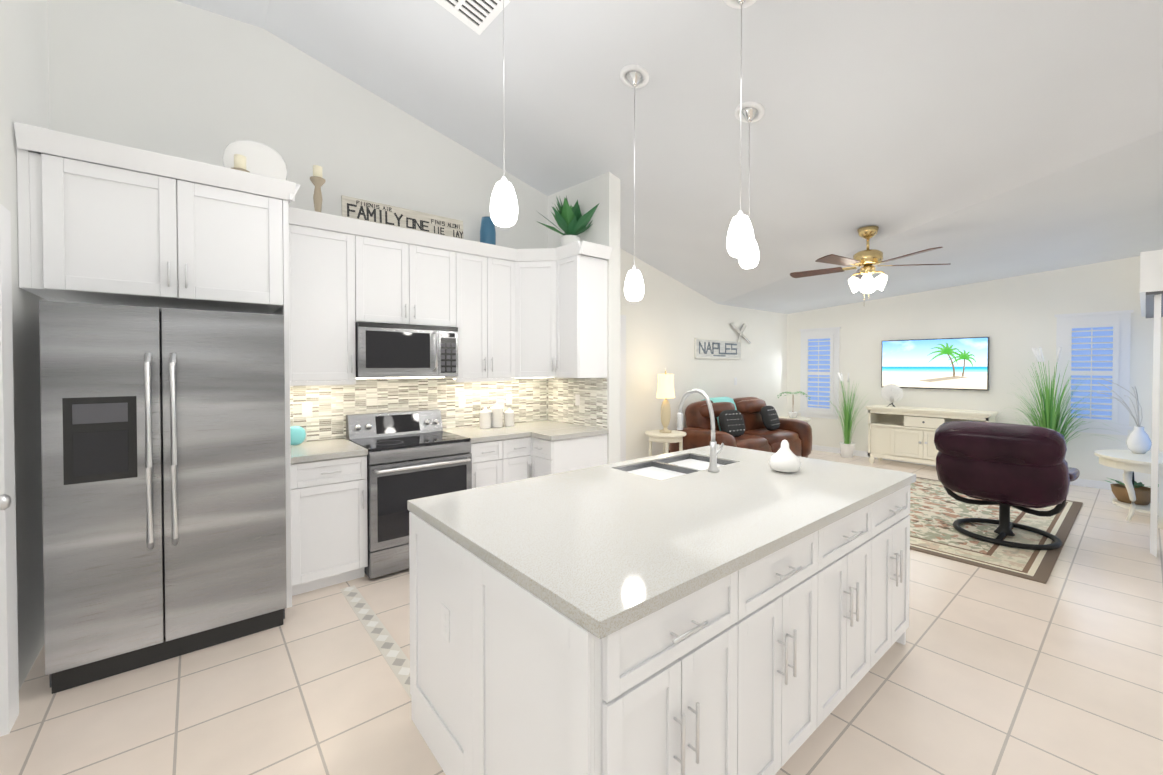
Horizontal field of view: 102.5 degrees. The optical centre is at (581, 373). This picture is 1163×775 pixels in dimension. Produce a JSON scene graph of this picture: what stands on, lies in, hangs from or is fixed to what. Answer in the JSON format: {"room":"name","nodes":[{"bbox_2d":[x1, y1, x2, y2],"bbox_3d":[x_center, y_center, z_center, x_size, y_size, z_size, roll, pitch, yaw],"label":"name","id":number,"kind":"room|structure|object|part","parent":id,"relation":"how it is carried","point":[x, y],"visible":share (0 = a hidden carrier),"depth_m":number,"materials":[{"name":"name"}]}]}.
{"room":"kitchen and living room","nodes":[
{"label":"kitchen and living room","id":0,"kind":"room"},
{"bbox_2d":[0,0,48,689],"bbox_3d":[-0.772,-0.431,-0.146,0.100,3.828,7.300,-1,1,-40],"label":"wall","id":1,"kind":"structure","parent":0,"point":[24,83],"depth_m":2.26,"materials":[{"name":"paint"}]},
{"bbox_2d":[0,204,18,736],"bbox_3d":[-2.157,0.392,1.699,0.099,2.130,0.730,-1,1,-40],"label":"door","id":2,"kind":"structure","parent":1,"relation":"in","point":[9,694],"depth_m":1.90,"materials":[{"name":"white wood"}]},
{"bbox_2d":[47,0,547,439],"bbox_3d":[-1.741,-0.529,3.855,3.510,3.911,0.100,-1,1,-40],"label":"wall","id":3,"kind":"structure","parent":0,"point":[177,79],"depth_m":3.28,"materials":[{"name":"paint"}]},
{"bbox_2d":[22,146,285,313],"bbox_3d":[-2.417,-0.728,2.771,1.010,0.640,0.697,-1,1,-40],"label":"upper cabinet","id":4,"kind":"object","parent":3,"relation":"attached to","point":[106,222],"depth_m":2.46,"materials":[{"name":"white wood"}]},
{"bbox_2d":[231,154,248,171],"bbox_3d":[-2.023,-1.217,2.767,0.100,0.136,0.097,-1,1,-40],"label":"candle holder","id":5,"kind":"object","parent":4,"relation":"on","point":[239,162],"visible":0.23,"depth_m":2.74,"materials":[{"name":"beige wood"}]},
{"bbox_2d":[222,140,287,180],"bbox_3d":[-2.043,-1.302,2.931,0.340,0.300,0.100,-1,1,-40],"label":"decorative plate","id":6,"kind":"object","parent":4,"relation":"on","point":[264,159],"visible":0.52,"depth_m":2.90,"materials":[{"name":"white ceramic"}]},
{"bbox_2d":[275,222,365,381],"bbox_3d":[-1.916,-0.477,3.414,0.517,1.060,0.350,-1,1,-40],"label":"upper cabinet","id":7,"kind":"object","parent":3,"relation":"attached to","point":[326,270],"depth_m":3.28,"materials":[{"name":"white wood"}]},
{"bbox_2d":[310,165,325,211],"bbox_3d":[-1.885,-1.290,3.335,0.100,0.366,0.097,-1,1,-40],"label":"candle holder","id":8,"kind":"object","parent":7,"relation":"on","point":[318,181],"visible":0.77,"depth_m":3.31,"materials":[{"name":"beige wood"}]},
{"bbox_2d":[366,234,449,326],"bbox_3d":[-1.460,-0.698,3.788,0.780,0.630,0.350,-1,1,-40],"label":"upper cabinet","id":9,"kind":"object","parent":3,"relation":"attached to","point":[408,284],"depth_m":3.64,"materials":[{"name":"white wood"}]},
{"bbox_2d":[355,322,457,377],"bbox_3d":[-1.426,-0.175,3.754,0.770,0.405,0.448,-1,1,-40],"label":"over-the-range microwave","id":10,"kind":"object","parent":9,"relation":"attached to","point":[392,350],"visible":1,"depth_m":3.59,"materials":[{"name":"silver metal"}]},
{"bbox_2d":[434,237,513,381],"bbox_3d":[-0.936,-0.539,4.203,0.667,1.160,0.383,-1,1,-40],"label":"upper cabinet","id":11,"kind":"object","parent":3,"relation":"attached to","point":[481,288],"depth_m":4.06,"materials":[{"name":"white wood"}]},
{"bbox_2d":[341,195,463,238],"bbox_3d":[-1.386,-1.210,3.715,0.950,0.190,0.029,-1,1,-40],"label":"family sign","id":12,"kind":"object","parent":11,"relation":"on","point":[361,209],"visible":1,"depth_m":3.67,"materials":[{"name":"brown wood"}]},
{"bbox_2d":[480,216,495,244],"bbox_3d":[-0.853,-1.266,4.254,0.144,0.290,0.140,-1,1,-40],"label":"vase","id":13,"kind":"object","parent":11,"relation":"on","point":[487,232],"visible":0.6,"depth_m":4.20,"materials":[{"name":"blue ceramic"}]},
{"bbox_2d":[0,450,1162,774],"bbox_3d":[1.960,1.449,2.273,13.000,0.001,9.500,-1,1,-40],"label":"floor","id":14,"kind":"structure","parent":0,"point":[990,672],"depth_m":2.11,"materials":[{"name":"tile"}]},
{"bbox_2d":[39,300,286,693],"bbox_3d":[-2.268,0.559,2.640,0.910,1.770,0.923,-1,1,-40],"label":"refrigerator","id":15,"kind":"object","parent":14,"relation":"on","point":[163,480],"visible":1,"depth_m":2.28,"materials":[{"name":"silver metal"}]},
{"bbox_2d":[285,454,367,605],"bbox_3d":[-1.849,0.997,3.309,0.460,0.875,0.630,-1,1,-40],"label":"base cabinet","id":16,"kind":"object","parent":14,"relation":"on","point":[327,520],"depth_m":3.06,"materials":[{"name":"white wood"}]},
{"bbox_2d":[285,438,367,465],"bbox_3d":[-1.856,0.539,3.287,0.490,0.040,0.645,-1,1,-40],"label":"countertop","id":17,"kind":"structure","parent":16,"relation":"on","point":[325,449],"depth_m":3.15,"materials":[{"name":"beige stone"}]},
{"bbox_2d":[290,426,305,444],"bbox_3d":[-2.056,0.448,3.348,0.140,0.140,0.060,-1,1,-40],"label":"decor","id":18,"kind":"object","parent":17,"relation":"on","point":[298,435],"visible":0.79,"depth_m":3.34,"materials":[{"name":"teal ceramic"}]},
{"bbox_2d":[340,585,410,697],"bbox_3d":[-1.137,1.443,2.604,0.090,0.002,1.360,-1,1,-40],"label":"inlay","id":19,"kind":"object","parent":14,"relation":"on","point":[394,655],"visible":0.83,"depth_m":2.55,"materials":[{"name":"beige"}]},
{"bbox_2d":[346,409,471,578],"bbox_3d":[-1.339,0.869,3.648,0.750,1.080,0.722,-1,1,-40],"label":"range","id":20,"kind":"object","parent":14,"relation":"on","point":[411,455],"visible":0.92,"depth_m":3.38,"materials":[{"name":"silver metal"}]},
{"bbox_2d":[469,442,497,488],"bbox_3d":[-0.949,0.986,4.054,0.357,0.875,0.630,-1,1,-40],"label":"base cabinet","id":21,"kind":"object","parent":14,"relation":"on","point":[484,454],"depth_m":3.78,"materials":[{"name":"white wood"}]},
{"bbox_2d":[498,434,529,483],"bbox_3d":[-0.753,0.984,4.199,0.357,0.875,0.657,-1,1,-40],"label":"base cabinet","id":22,"kind":"object","parent":14,"relation":"on","point":[513,453],"depth_m":3.96,"materials":[{"name":"white wood"}]},
{"bbox_2d":[530,434,606,477],"bbox_3d":[-0.122,0.985,4.148,0.664,0.875,0.315,-1,1,-40],"label":"base cabinet","id":23,"kind":"object","parent":14,"relation":"on","point":[547,457],"depth_m":4.00,"materials":[{"name":"white wood"}]},
{"bbox_2d":[443,418,577,441],"bbox_3d":[-0.616,0.525,4.313,1.207,0.040,0.645,-1,1,-40],"label":"countertop","id":24,"kind":"structure","parent":23,"relation":"on","point":[476,434],"depth_m":4.19,"materials":[{"name":"beige stone"}]},
{"bbox_2d":[479,407,491,428],"bbox_3d":[-0.881,0.407,4.281,0.116,0.195,0.116,-1,1,-40],"label":"canister","id":25,"kind":"object","parent":24,"relation":"on","point":[485,422],"visible":1,"depth_m":4.24,"materials":[{"name":"white ceramic"}]},
{"bbox_2d":[490,403,502,427],"bbox_3d":[-0.795,0.391,4.365,0.126,0.225,0.126,-1,1,-40],"label":"canister","id":26,"kind":"object","parent":24,"relation":"on","point":[496,409],"visible":0.94,"depth_m":4.31,"materials":[{"name":"white ceramic"}]},
{"bbox_2d":[504,408,514,426],"bbox_3d":[-0.689,0.414,4.440,0.105,0.175,0.105,-1,1,-40],"label":"canister","id":27,"kind":"object","parent":24,"relation":"on","point":[508,417],"visible":1,"depth_m":4.40,"materials":[{"name":"white ceramic"}]},
{"bbox_2d":[530,426,608,441],"bbox_3d":[-0.097,0.527,4.128,0.642,0.040,0.302,-1,1,-40],"label":"countertop","id":28,"kind":"structure","parent":23,"relation":"on","point":[571,431],"depth_m":4.07,"materials":[{"name":"beige stone"}]},
{"bbox_2d":[407,480,915,774],"bbox_3d":[0.525,1.013,2.198,2.230,0.876,1.205,-1,1,-40],"label":"kitchen island","id":29,"kind":"object","parent":14,"relation":"on","point":[743,611],"depth_m":1.46,"materials":[{"name":"white painted wood"},{"name":"quartz stone countertop"},{"name":"brushed nickel"}]},
{"bbox_2d":[407,444,915,631],"bbox_3d":[0.514,0.562,2.219,2.240,0.056,1.220,-1,1,-40],"label":"island countertop","id":30,"kind":"structure","parent":29,"relation":"on","point":[607,544],"depth_m":1.74,"materials":[{"name":"white stone"}]},
{"bbox_2d":[677,389,723,472],"bbox_3d":[0.667,0.307,2.618,0.123,0.441,0.270,-1,1,-40],"label":"faucet","id":31,"kind":"object","parent":30,"relation":"on","point":[712,467],"visible":1,"depth_m":2.52,"materials":[{"name":"silver metal"}]},
{"bbox_2d":[768,440,800,471],"bbox_3d":[1.097,0.444,2.518,0.164,0.170,0.162,-1,1,-40],"label":"decor","id":32,"kind":"object","parent":30,"relation":"on","point":[784,458],"visible":1,"depth_m":2.47,"materials":[{"name":"white ceramic"}]},
{"bbox_2d":[645,430,685,455],"bbox_3d":[1.073,1.076,5.960,0.520,0.640,0.520,-1,1,-40],"label":"side table","id":33,"kind":"object","parent":14,"relation":"on","point":[673,436],"visible":0.56,"depth_m":5.80,"materials":[{"name":"beige paint"}]},
{"bbox_2d":[656,368,674,432],"bbox_3d":[1.073,0.345,5.949,0.289,0.818,0.196,-1,1,-40],"label":"table lamp","id":34,"kind":"object","parent":33,"relation":"on","point":[665,389],"visible":1,"depth_m":5.89,"materials":[{"name":"beige"}]},
{"bbox_2d":[669,397,811,457],"bbox_3d":[2.360,0.843,6.762,2.360,0.984,0.960,-1,1,-40],"label":"sofa","id":35,"kind":"object","parent":14,"relation":"on","point":[754,423],"visible":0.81,"depth_m":6.50,"materials":[{"name":"brown leather"}]},
{"bbox_2d":[701,397,736,430],"bbox_3d":[1.972,0.622,6.749,0.500,0.541,0.423,-1,1,-40],"label":"throw","id":36,"kind":"object","parent":35,"relation":"on","point":[722,403],"depth_m":6.59,"materials":[{"name":"teal fabric"}]},
{"bbox_2d":[719,410,744,436],"bbox_3d":[2.060,0.685,6.378,0.417,0.367,0.221,-1,1,-40],"label":"pillow","id":37,"kind":"object","parent":35,"relation":"on","point":[731,422],"depth_m":6.31,"materials":[{"name":"grey fabric"}]},
{"bbox_2d":[761,406,779,430],"bbox_3d":[2.845,0.676,7.028,0.417,0.367,0.221,-1,1,-40],"label":"pillow","id":38,"kind":"object","parent":35,"relation":"on","point":[769,416],"depth_m":6.92,"materials":[{"name":"grey fabric"}]},
{"bbox_2d":[779,416,810,422],"bbox_3d":[3.615,1.067,7.986,0.560,0.600,0.560,-1,1,-40],"label":"side table","id":39,"kind":"object","parent":14,"relation":"on","point":[805,419],"visible":0.23,"depth_m":7.91,"materials":[{"name":"beige paint"}]},
{"bbox_2d":[777,391,810,417],"bbox_3d":[3.627,0.538,7.975,0.526,0.455,0.562,-1,1,-40],"label":"palm plant","id":40,"kind":"object","parent":39,"relation":"on","point":[792,414],"visible":0.98,"depth_m":7.94,"materials":[{"name":"green plant"}]},
{"bbox_2d":[821,373,865,457],"bbox_3d":[4.247,0.683,7.614,0.536,1.379,0.771,-1,1,-40],"label":"grass plant","id":41,"kind":"object","parent":14,"relation":"on","point":[847,446],"visible":1,"depth_m":7.59,"materials":[{"name":"green plant"}]},
{"bbox_2d":[866,405,997,464],"bbox_3d":[5.008,0.950,6.755,0.460,0.870,1.470,-1,1,-40],"label":"tv console","id":42,"kind":"object","parent":14,"relation":"on","point":[904,433],"visible":0.71,"depth_m":6.76,"materials":[{"name":"beige paint"}]},
{"bbox_2d":[881,384,902,406],"bbox_3d":[4.733,0.340,7.109,0.110,0.345,0.300,-1,1,-40],"label":"decor","id":43,"kind":"object","parent":42,"relation":"on","point":[892,393],"visible":1,"depth_m":7.09,"materials":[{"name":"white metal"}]},
{"bbox_2d":[909,477,1082,583],"bbox_3d":[3.512,1.403,5.049,2.930,0.012,2.440,-1,1,-40],"label":"rug","id":44,"kind":"object","parent":14,"relation":"on","point":[936,510],"visible":0.36,"depth_m":4.13,"materials":[{"name":"beige fabric"}]},
{"bbox_2d":[934,421,1079,549],"bbox_3d":[3.594,0.904,3.980,0.954,1.008,0.870,-1,1,-40],"label":"recliner","id":45,"kind":"object","parent":44,"relation":"on","point":[1006,466],"visible":1,"depth_m":3.73,"materials":[{"name":"leather"}]},
{"bbox_2d":[997,347,1114,445],"bbox_3d":[5.723,0.545,5.591,0.819,1.714,1.167,-1,1,-40],"label":"grass plant","id":46,"kind":"object","parent":14,"relation":"on","point":[1050,418],"visible":0.52,"depth_m":5.66,"materials":[{"name":"green plant"}]},
{"bbox_2d":[1094,449,1162,528],"bbox_3d":[5.480,1.118,4.681,0.920,0.606,0.460,-1,1,-40],"label":"accent table","id":47,"kind":"object","parent":14,"relation":"on","point":[1129,462],"visible":0.77,"depth_m":4.47,"materials":[{"name":"beige paint"}]},
{"bbox_2d":[1097,378,1151,453],"bbox_3d":[5.563,0.431,4.789,0.791,0.761,0.375,-1,1,-40],"label":"vase","id":48,"kind":"object","parent":47,"relation":"on","point":[1138,440],"visible":1,"depth_m":4.71,"materials":[{"name":"white ceramic"}]},
{"bbox_2d":[1105,472,1158,504],"bbox_3d":[5.500,1.111,4.674,0.409,0.354,0.373,-1,1,-40],"label":"basket","id":49,"kind":"object","parent":47,"relation":"on","point":[1142,494],"visible":0.67,"depth_m":4.62,"materials":[{"name":"brown wicker"}]},
{"bbox_2d":[548,172,619,463],"bbox_3d":[-0.096,-0.242,4.734,0.140,3.311,1.250,-1,1,-40],"label":"wall","id":50,"kind":"structure","parent":0,"point":[603,191],"depth_m":4.26,"materials":[{"name":"paint"}]},
{"bbox_2d":[514,248,553,381],"bbox_3d":[-0.402,-0.543,4.468,0.659,1.160,0.657,-1,1,-40],"label":"upper cabinet","id":51,"kind":"object","parent":50,"relation":"attached to","point":[533,268],"depth_m":4.26,"materials":[{"name":"white wood"}]},
{"bbox_2d":[342,377,522,380],"bbox_3d":[-1.176,0.043,4.004,2.300,0.027,0.063,-1,1,-40],"label":"under-cabinet light strip","id":52,"kind":"object","parent":51,"relation":"attached to","point":[406,377],"visible":0.38,"depth_m":3.74,"materials":[{"name":"white"}]},
{"bbox_2d":[554,241,609,381],"bbox_3d":[-0.023,-0.539,4.229,0.380,1.160,0.347,-1,1,-40],"label":"upper cabinet","id":53,"kind":"object","parent":50,"relation":"attached to","point":[580,280],"depth_m":4.11,"materials":[{"name":"white wood"}]},
{"bbox_2d":[538,196,598,245],"bbox_3d":[-0.131,-1.416,4.295,0.422,0.590,0.677,-1,1,-40],"label":"plant","id":54,"kind":"object","parent":53,"relation":"on","point":[572,222],"visible":0.94,"depth_m":4.28,"materials":[{"name":"green plant"}]},
{"bbox_2d":[175,0,1162,313],"bbox_3d":[2.700,-1.731,2.840,9.680,1.488,8.100,-1,1,-40],"label":"ceiling","id":55,"kind":"structure","parent":0,"point":[981,140],"depth_m":3.17,"materials":[{"name":"paint"}]},
{"bbox_2d":[434,0,510,34],"bbox_3d":[-0.662,-2.161,2.667,0.376,0.122,0.380,-1,1,-40],"label":"ceiling vent","id":56,"kind":"object","parent":55,"relation":"in","point":[478,17],"visible":0.98,"depth_m":2.75,"materials":[{"name":"white metal"}]},
{"bbox_2d":[490,0,517,226],"bbox_3d":[-0.361,-1.432,2.158,0.187,1.495,0.190,-1,1,-40],"label":"pendant light","id":57,"kind":"object","parent":55,"relation":"hanging from","point":[503,208],"visible":1,"depth_m":2.13,"materials":[{"name":"white glass"}]},
{"bbox_2d":[620,64,648,300],"bbox_3d":[0.340,-1.200,3.009,0.187,1.468,0.190,-1,1,-40],"label":"pendant light","id":58,"kind":"object","parent":55,"relation":"hanging from","point":[634,283],"visible":1,"depth_m":2.98,"materials":[{"name":"white glass"}]},
{"bbox_2d":[723,0,756,257],"bbox_3d":[0.785,-1.243,2.302,0.187,1.333,0.190,-1,1,-40],"label":"pendant light","id":59,"kind":"object","parent":55,"relation":"hanging from","point":[740,239],"visible":1,"depth_m":2.28,"materials":[{"name":"white glass"}]},
{"bbox_2d":[734,101,764,268],"bbox_3d":[1.111,-1.226,3.093,0.187,1.056,0.190,-1,1,-40],"label":"pendant light","id":60,"kind":"object","parent":55,"relation":"hanging from","point":[750,110],"visible":0.81,"depth_m":3.06,"materials":[{"name":"white glass"}]},
{"bbox_2d":[790,226,950,293],"bbox_3d":[2.526,-0.943,4.186,1.268,0.700,1.260,-1,1,-40],"label":"ceiling fan","id":61,"kind":"object","parent":55,"relation":"hanging from","point":[867,260],"visible":1,"depth_m":4.11,"materials":[{"name":"gold metal"}]},
{"bbox_2d":[620,248,786,460],"bbox_3d":[1.683,-0.253,6.952,5.430,3.271,0.100,-1,1,-40],"label":"wall","id":62,"kind":"structure","parent":0,"point":[669,319],"depth_m":6.69,"materials":[{"name":"paint"}]},
{"bbox_2d":[620,315,625,461],"bbox_3d":[0.098,0.337,5.567,1.190,2.130,0.025,-1,1,-40],"label":"door frame","id":63,"kind":"structure","parent":62,"relation":"attached to","point":[622,387],"depth_m":5.90,"materials":[{"name":"white"}]},
{"bbox_2d":[694,338,741,358],"bbox_3d":[2.136,-0.372,7.243,1.220,0.300,0.026,-1,1,-40],"label":"sign","id":64,"kind":"object","parent":62,"relation":"attached to","point":[704,348],"visible":0.98,"depth_m":7.19,"materials":[{"name":"grey wood"}]},
{"bbox_2d":[730,323,750,343],"bbox_3d":[2.589,-0.652,7.585,0.620,0.330,0.014,-1,1,-40],"label":"art","id":65,"kind":"object","parent":62,"relation":"attached to","point":[737,329],"visible":0.98,"depth_m":7.57,"materials":[{"name":"grey wood"}]},
{"bbox_2d":[787,256,1162,487],"bbox_3d":[5.242,-0.018,6.992,0.100,2.798,4.380,-1,1,-40],"label":"wall","id":66,"kind":"structure","parent":0,"point":[1014,319],"depth_m":6.35,"materials":[{"name":"paint"}]},
{"bbox_2d":[798,327,840,418],"bbox_3d":[4.162,-0.001,8.182,0.056,1.570,0.690,-1,1,-40],"label":"window shutter","id":67,"kind":"object","parent":66,"relation":"attached to","point":[819,371],"visible":0.96,"depth_m":8.17,"materials":[{"name":"white"}]},
{"bbox_2d":[881,337,989,390],"bbox_3d":[5.195,-0.138,6.926,0.046,0.740,1.300,-1,1,-40],"label":"wall-mounted tv","id":68,"kind":"object","parent":66,"relation":"attached to","point":[987,389],"depth_m":6.85,"materials":[{"name":"black"}]},
{"bbox_3d":[5.179,-0.139,6.913,0.004,0.713,1.276,-1,1,-40],"label":"tv screen","id":69,"kind":"part","parent":68,"relation":"part of","materials":[{"name":"multicoloured glass"}]},
{"bbox_2d":[812,445,1149,489],"bbox_3d":[5.208,1.337,6.964,0.012,0.090,4.350,-1,1,-40],"label":"baseboard","id":70,"kind":"structure","parent":66,"relation":"attached to","point":[1092,484],"depth_m":6.37,"materials":[{"name":"white"}]},
{"bbox_2d":[1054,310,1133,435],"bbox_3d":[6.221,-0.005,5.693,0.056,1.470,0.650,-1,1,-40],"label":"window","id":71,"kind":"structure","parent":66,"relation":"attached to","point":[1095,346],"depth_m":5.67,"materials":[{"name":"white"}]},
{"bbox_3d":[5.129,0.025,3.992,3.900,2.798,0.100,-1,1,-40],"label":"wall","id":72,"kind":"structure","parent":0,"visible":0},
{"bbox_2d":[1140,250,1162,556],"bbox_3d":[5.409,0.228,4.410,2.740,2.340,0.177,-1,1,-40],"label":"vertical blind","id":73,"kind":"object","parent":72,"relation":"attached to","point":[1151,282],"visible":0.98,"depth_m":3.57,"materials":[{"name":"white"}]}
]}

